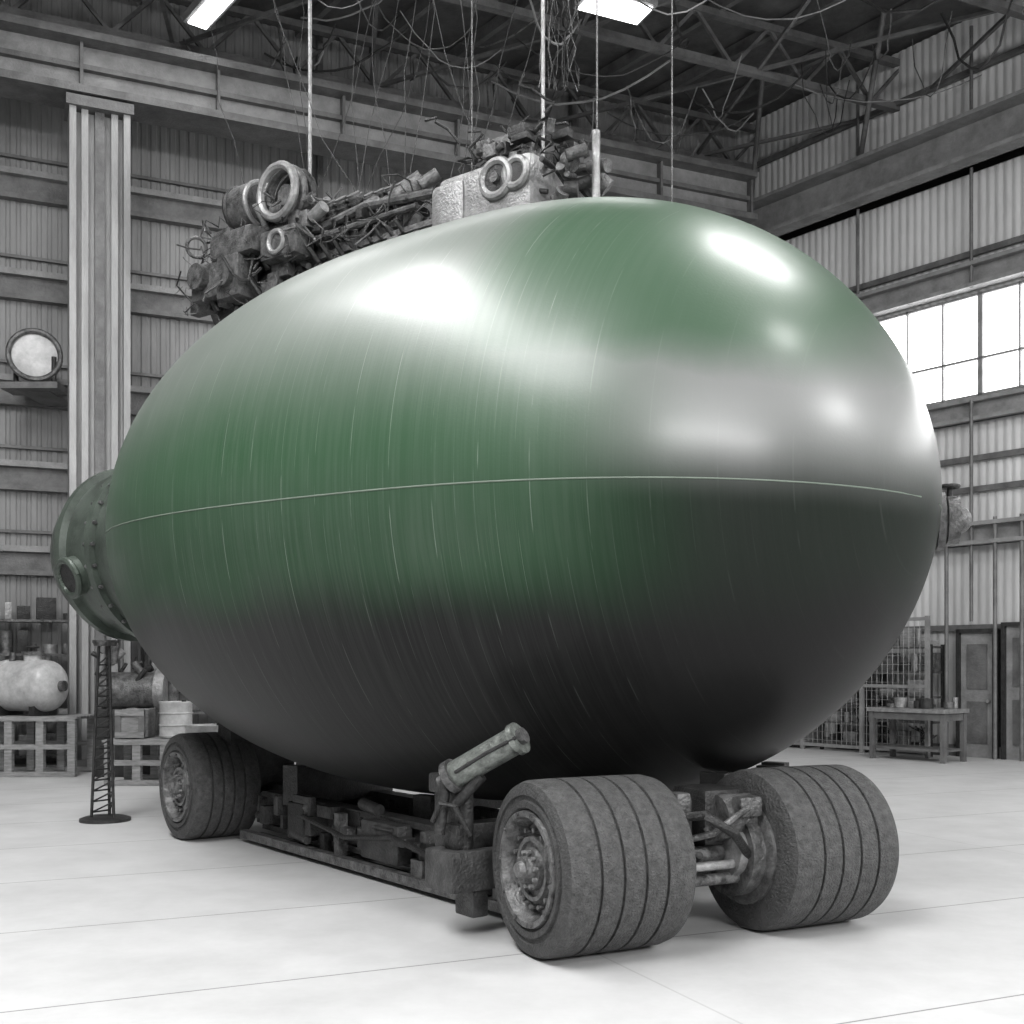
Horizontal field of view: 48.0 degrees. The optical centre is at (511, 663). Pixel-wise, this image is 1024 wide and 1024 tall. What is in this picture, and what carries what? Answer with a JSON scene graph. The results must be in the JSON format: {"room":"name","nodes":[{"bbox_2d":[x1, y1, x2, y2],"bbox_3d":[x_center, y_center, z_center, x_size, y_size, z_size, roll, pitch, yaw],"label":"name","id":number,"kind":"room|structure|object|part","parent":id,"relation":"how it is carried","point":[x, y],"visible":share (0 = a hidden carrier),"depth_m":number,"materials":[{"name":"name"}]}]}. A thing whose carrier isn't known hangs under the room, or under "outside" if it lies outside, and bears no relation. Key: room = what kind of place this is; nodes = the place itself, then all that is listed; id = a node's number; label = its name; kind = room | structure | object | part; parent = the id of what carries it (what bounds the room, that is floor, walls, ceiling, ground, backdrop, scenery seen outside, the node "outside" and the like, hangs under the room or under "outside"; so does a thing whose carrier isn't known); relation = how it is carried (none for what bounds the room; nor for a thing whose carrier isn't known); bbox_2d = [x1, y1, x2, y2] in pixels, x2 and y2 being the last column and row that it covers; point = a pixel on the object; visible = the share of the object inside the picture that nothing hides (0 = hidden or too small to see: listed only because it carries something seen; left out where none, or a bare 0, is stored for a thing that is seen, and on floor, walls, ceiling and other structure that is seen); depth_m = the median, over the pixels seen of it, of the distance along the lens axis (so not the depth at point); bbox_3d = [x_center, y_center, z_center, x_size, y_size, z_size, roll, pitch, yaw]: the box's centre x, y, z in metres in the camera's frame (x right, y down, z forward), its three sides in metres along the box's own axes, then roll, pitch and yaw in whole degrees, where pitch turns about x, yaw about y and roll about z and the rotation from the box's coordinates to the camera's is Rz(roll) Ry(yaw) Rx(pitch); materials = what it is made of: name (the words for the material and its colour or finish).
{"room":"industrial hangar","nodes":[
{"label":"industrial hangar","id":0,"kind":"room"},
{"bbox_2d":[183,0,235,29],"bbox_3d":[-4.450,-10.950,17.700,1.634,1.400,1.931,0,0,0],"label":"ceiling lamp","id":1,"kind":"object","parent":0,"point":[198,13],"depth_m":18.12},
{"bbox_2d":[0,0,734,740],"bbox_3d":[-10.663,-4.950,18.148,34.200,13.200,0.270,0,0,-24],"label":"wall","id":2,"kind":"structure","parent":0,"point":[28,129],"depth_m":19.91,"materials":[{"name":"metal"}]},
{"bbox_2d":[0,328,67,405],"bbox_3d":[-7.549,-4.790,18.533,0.900,0.982,1.234,0,0,0],"label":"searchlight","id":3,"kind":"object","parent":2,"relation":"attached to","point":[35,355],"visible":1,"depth_m":18.09,"materials":[{"name":"metal"}]},
{"bbox_2d":[0,35,576,763],"bbox_3d":[-10.649,-4.950,17.870,34.000,13.200,0.210,0,0,-24],"label":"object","id":4,"kind":"structure","parent":2,"relation":"attached to","point":[16,184],"depth_m":19.19,"materials":[{"name":"grey metal"}]},
{"bbox_2d":[0,747,1023,1023],"bbox_3d":[0.000,1.750,12.000,80.000,0.200,76.000,0,0,0],"label":"floor","id":5,"kind":"structure","parent":0,"point":[133,921],"depth_m":6.79,"materials":[{"name":"concrete"}]},
{"bbox_2d":[0,597,67,758],"bbox_3d":[-8.149,0.283,18.646,2.260,2.733,0.560,0,0,-24],"label":"storage shelf","id":6,"kind":"object","parent":5,"relation":"on","point":[45,607],"visible":0.49,"depth_m":18.63,"materials":[{"name":"metal"}]},
{"bbox_2d":[0,714,93,776],"bbox_3d":[-7.119,1.205,17.200,1.560,0.880,0.900,0,0,0],"label":"rack","id":7,"kind":"object","parent":5,"relation":"on","point":[36,744],"visible":0.83,"depth_m":16.76,"materials":[{"name":"grey wood"}]},
{"bbox_2d":[0,646,68,715],"bbox_3d":[-7.239,0.246,17.191,1.301,1.038,0.795,0,0,17],"label":"vessel","id":8,"kind":"object","parent":7,"relation":"on","point":[35,685],"visible":1,"depth_m":16.90,"materials":[{"name":"white metal"}]},
{"bbox_2d":[64,92,133,766],"bbox_3d":[-6.542,-3.580,18.210,1.000,10.460,0.660,0,0,-24],"label":"steel column","id":9,"kind":"structure","parent":5,"relation":"on","point":[99,129],"depth_m":18.06,"materials":[{"name":"metal"}]},
{"bbox_2d":[0,12,757,223],"bbox_3d":[-10.442,-9.400,16.479,33.250,1.100,0.700,0,0,-24],"label":"girder","id":10,"kind":"object","parent":9,"relation":"on","point":[41,61],"visible":0.79,"depth_m":19.25,"materials":[{"name":"grey metal"}]},
{"bbox_2d":[79,640,130,823],"bbox_3d":[-4.280,0.700,12.100,0.520,1.900,0.520,0,0,0],"label":"support stand","id":11,"kind":"object","parent":5,"relation":"on","point":[109,818],"visible":1,"depth_m":12.04,"materials":[{"name":"metal"}]},
{"bbox_2d":[91,639,177,776],"bbox_3d":[-5.503,0.569,16.980,1.428,2.162,0.740,0,0,0],"label":"storage rack","id":12,"kind":"object","parent":5,"relation":"on","point":[142,688],"visible":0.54,"depth_m":16.75,"materials":[{"name":"metal"}]},
{"bbox_2d":[102,736,169,785],"bbox_3d":[-4.897,1.335,16.000,1.310,0.620,0.900,0,0,0],"label":"rack","id":13,"kind":"object","parent":5,"relation":"on","point":[134,760],"visible":0.38,"depth_m":15.56,"materials":[{"name":"grey wood"}]},
{"bbox_2d":[115,708,156,738],"bbox_3d":[-5.231,0.820,16.000,0.400,0.400,0.560,0,0,0],"label":"wooden crate","id":14,"kind":"object","parent":13,"relation":"on","point":[129,722],"visible":1,"depth_m":15.74,"materials":[{"name":"grey wood"}]},
{"bbox_2d":[159,700,192,737],"bbox_3d":[-4.675,0.760,16.000,0.470,0.520,0.470,0,0,0],"label":"drum","id":15,"kind":"object","parent":13,"relation":"on","point":[173,715],"visible":0.84,"depth_m":15.81,"materials":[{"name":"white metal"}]},
{"bbox_2d":[141,646,204,713],"bbox_3d":[-5.224,0.381,19.944,2.260,2.539,0.560,0,0,-24],"label":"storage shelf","id":16,"kind":"object","parent":5,"relation":"on","point":[195,710],"visible":0.02,"depth_m":19.65,"materials":[{"name":"metal"}]},
{"bbox_2d":[184,723,217,732],"bbox_3d":[-3.754,1.190,14.200,0.570,0.920,0.570,0,0,0],"label":"drum","id":17,"kind":"object","parent":5,"relation":"on","point":[189,728],"visible":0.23,"depth_m":13.96,"materials":[{"name":"grey metal"}]},
{"bbox_2d":[159,722,898,958],"bbox_3d":[-0.339,0.999,9.304,3.024,1.303,6.818,0,0,-35],"label":"trailer","id":18,"kind":"object","parent":5,"relation":"on","point":[571,866],"visible":0.85,"depth_m":6.88,"materials":[{"name":"rubber"}]},
{"bbox_2d":[50,197,971,800],"bbox_3d":[-0.954,-1.191,10.044,9.083,4.568,4.701,0,0,36],"label":"storage tank","id":19,"kind":"object","parent":18,"relation":"on","point":[641,486],"visible":0.99,"depth_m":7.14,"materials":[{"name":"green metal"}]},
{"bbox_2d":[790,726,819,747],"bbox_3d":[5.672,1.100,23.021,0.680,1.100,0.800,0,0,-38],"label":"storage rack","id":20,"kind":"object","parent":5,"relation":"on","point":[811,736],"visible":0.03,"depth_m":22.74,"materials":[{"name":"metal"}]},
{"bbox_2d":[820,674,882,752],"bbox_3d":[6.502,0.665,22.020,0.560,1.971,1.060,0,0,-38],"label":"storage shelf","id":21,"kind":"object","parent":5,"relation":"on","point":[833,717],"visible":0.27,"depth_m":21.86,"materials":[{"name":"metal"}]},
{"bbox_2d":[793,616,929,757],"bbox_3d":[6.085,0.400,21.822,0.070,2.500,4.070,0,0,-38],"label":"wire mesh fence","id":22,"kind":"object","parent":5,"relation":"on","point":[802,743],"visible":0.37,"depth_m":20.88,"materials":[{"name":"metal"}]},
{"bbox_2d":[870,628,943,756],"bbox_3d":[7.239,0.498,21.073,0.460,2.305,1.260,0,0,-38],"label":"storage shelf","id":23,"kind":"object","parent":5,"relation":"on","point":[936,659],"visible":0.52,"depth_m":20.90,"materials":[{"name":"metal"}]},
{"bbox_2d":[867,697,969,763],"bbox_3d":[6.972,1.107,19.788,0.750,1.087,1.500,0,0,-38],"label":"workbench","id":24,"kind":"object","parent":5,"relation":"on","point":[901,708],"visible":1,"depth_m":19.46,"materials":[{"name":"metal"}]},
{"bbox_2d":[158,0,1015,315],"bbox_3d":[0.000,-11.700,12.000,80.000,0.100,76.000,0,0,0],"label":"roof trusses","id":25,"kind":"structure","parent":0,"point":[840,19],"depth_m":21.35,"materials":[{"name":"metal"}]},
{"bbox_2d":[172,0,672,324],"bbox_3d":[-1.121,-7.300,13.018,6.638,8.700,2.899,0,0,31],"label":"engine","id":26,"kind":"object","parent":25,"relation":"hanging from","point":[272,237],"visible":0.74,"depth_m":12.39,"materials":[{"name":"metal"}]},
{"bbox_3d":[-1.915,-4.390,13.148,3.718,0.440,0.680,0,0,38],"label":"carriage frame","id":27,"kind":"part","parent":26,"relation":"part of","materials":[{"name":"metal"}]},
{"bbox_2d":[0,0,1023,171],"bbox_3d":[1.859,-10.429,7.437,39.242,2.362,30.187,0,0,-26],"label":"roof truss","id":28,"kind":"object","parent":25,"relation":"attached to","point":[848,44],"visible":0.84,"depth_m":20.44,"materials":[{"name":"grey metal"}]},
{"bbox_2d":[573,0,657,25],"bbox_3d":[1.620,-10.950,18.000,1.321,1.400,1.041,0,0,0],"label":"ceiling lamp","id":29,"kind":"object","parent":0,"point":[633,12],"depth_m":18.01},
{"bbox_2d":[735,0,1023,743],"bbox_3d":[15.261,-4.950,11.476,0.030,13.200,34.000,0,0,-38],"label":"wall","id":30,"kind":"structure","parent":0,"point":[930,225],"depth_m":20.99,"materials":[{"name":"grey metal"}]},
{"bbox_2d":[751,9,1023,760],"bbox_3d":[14.608,-4.919,10.968,1.603,13.137,34.000,0,0,-38],"label":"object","id":31,"kind":"structure","parent":30,"relation":"attached to","point":[989,134],"depth_m":20.70,"materials":[{"name":"metal"}]},
{"bbox_2d":[878,280,1023,405],"bbox_3d":[12.135,-5.675,15.532,0.100,1.850,16.850,0,0,-38],"label":"window","id":32,"kind":"structure","parent":30,"relation":"in","point":[969,346],"depth_m":20.66,"materials":[{"name":"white glass"}]},
{"bbox_2d":[956,628,1000,758],"bbox_3d":[8.223,0.515,20.305,0.190,2.270,0.760,0,0,-38],"label":"door","id":33,"kind":"structure","parent":30,"relation":"in","point":[974,647],"depth_m":20.26,"materials":[{"name":"metal"}]},
{"bbox_2d":[1001,622,1019,759],"bbox_3d":[8.831,0.465,19.524,0.190,2.370,1.040,0,0,-38],"label":"door","id":34,"kind":"structure","parent":30,"relation":"in","point":[1010,631],"depth_m":19.81,"materials":[{"name":"metal"}]}
]}

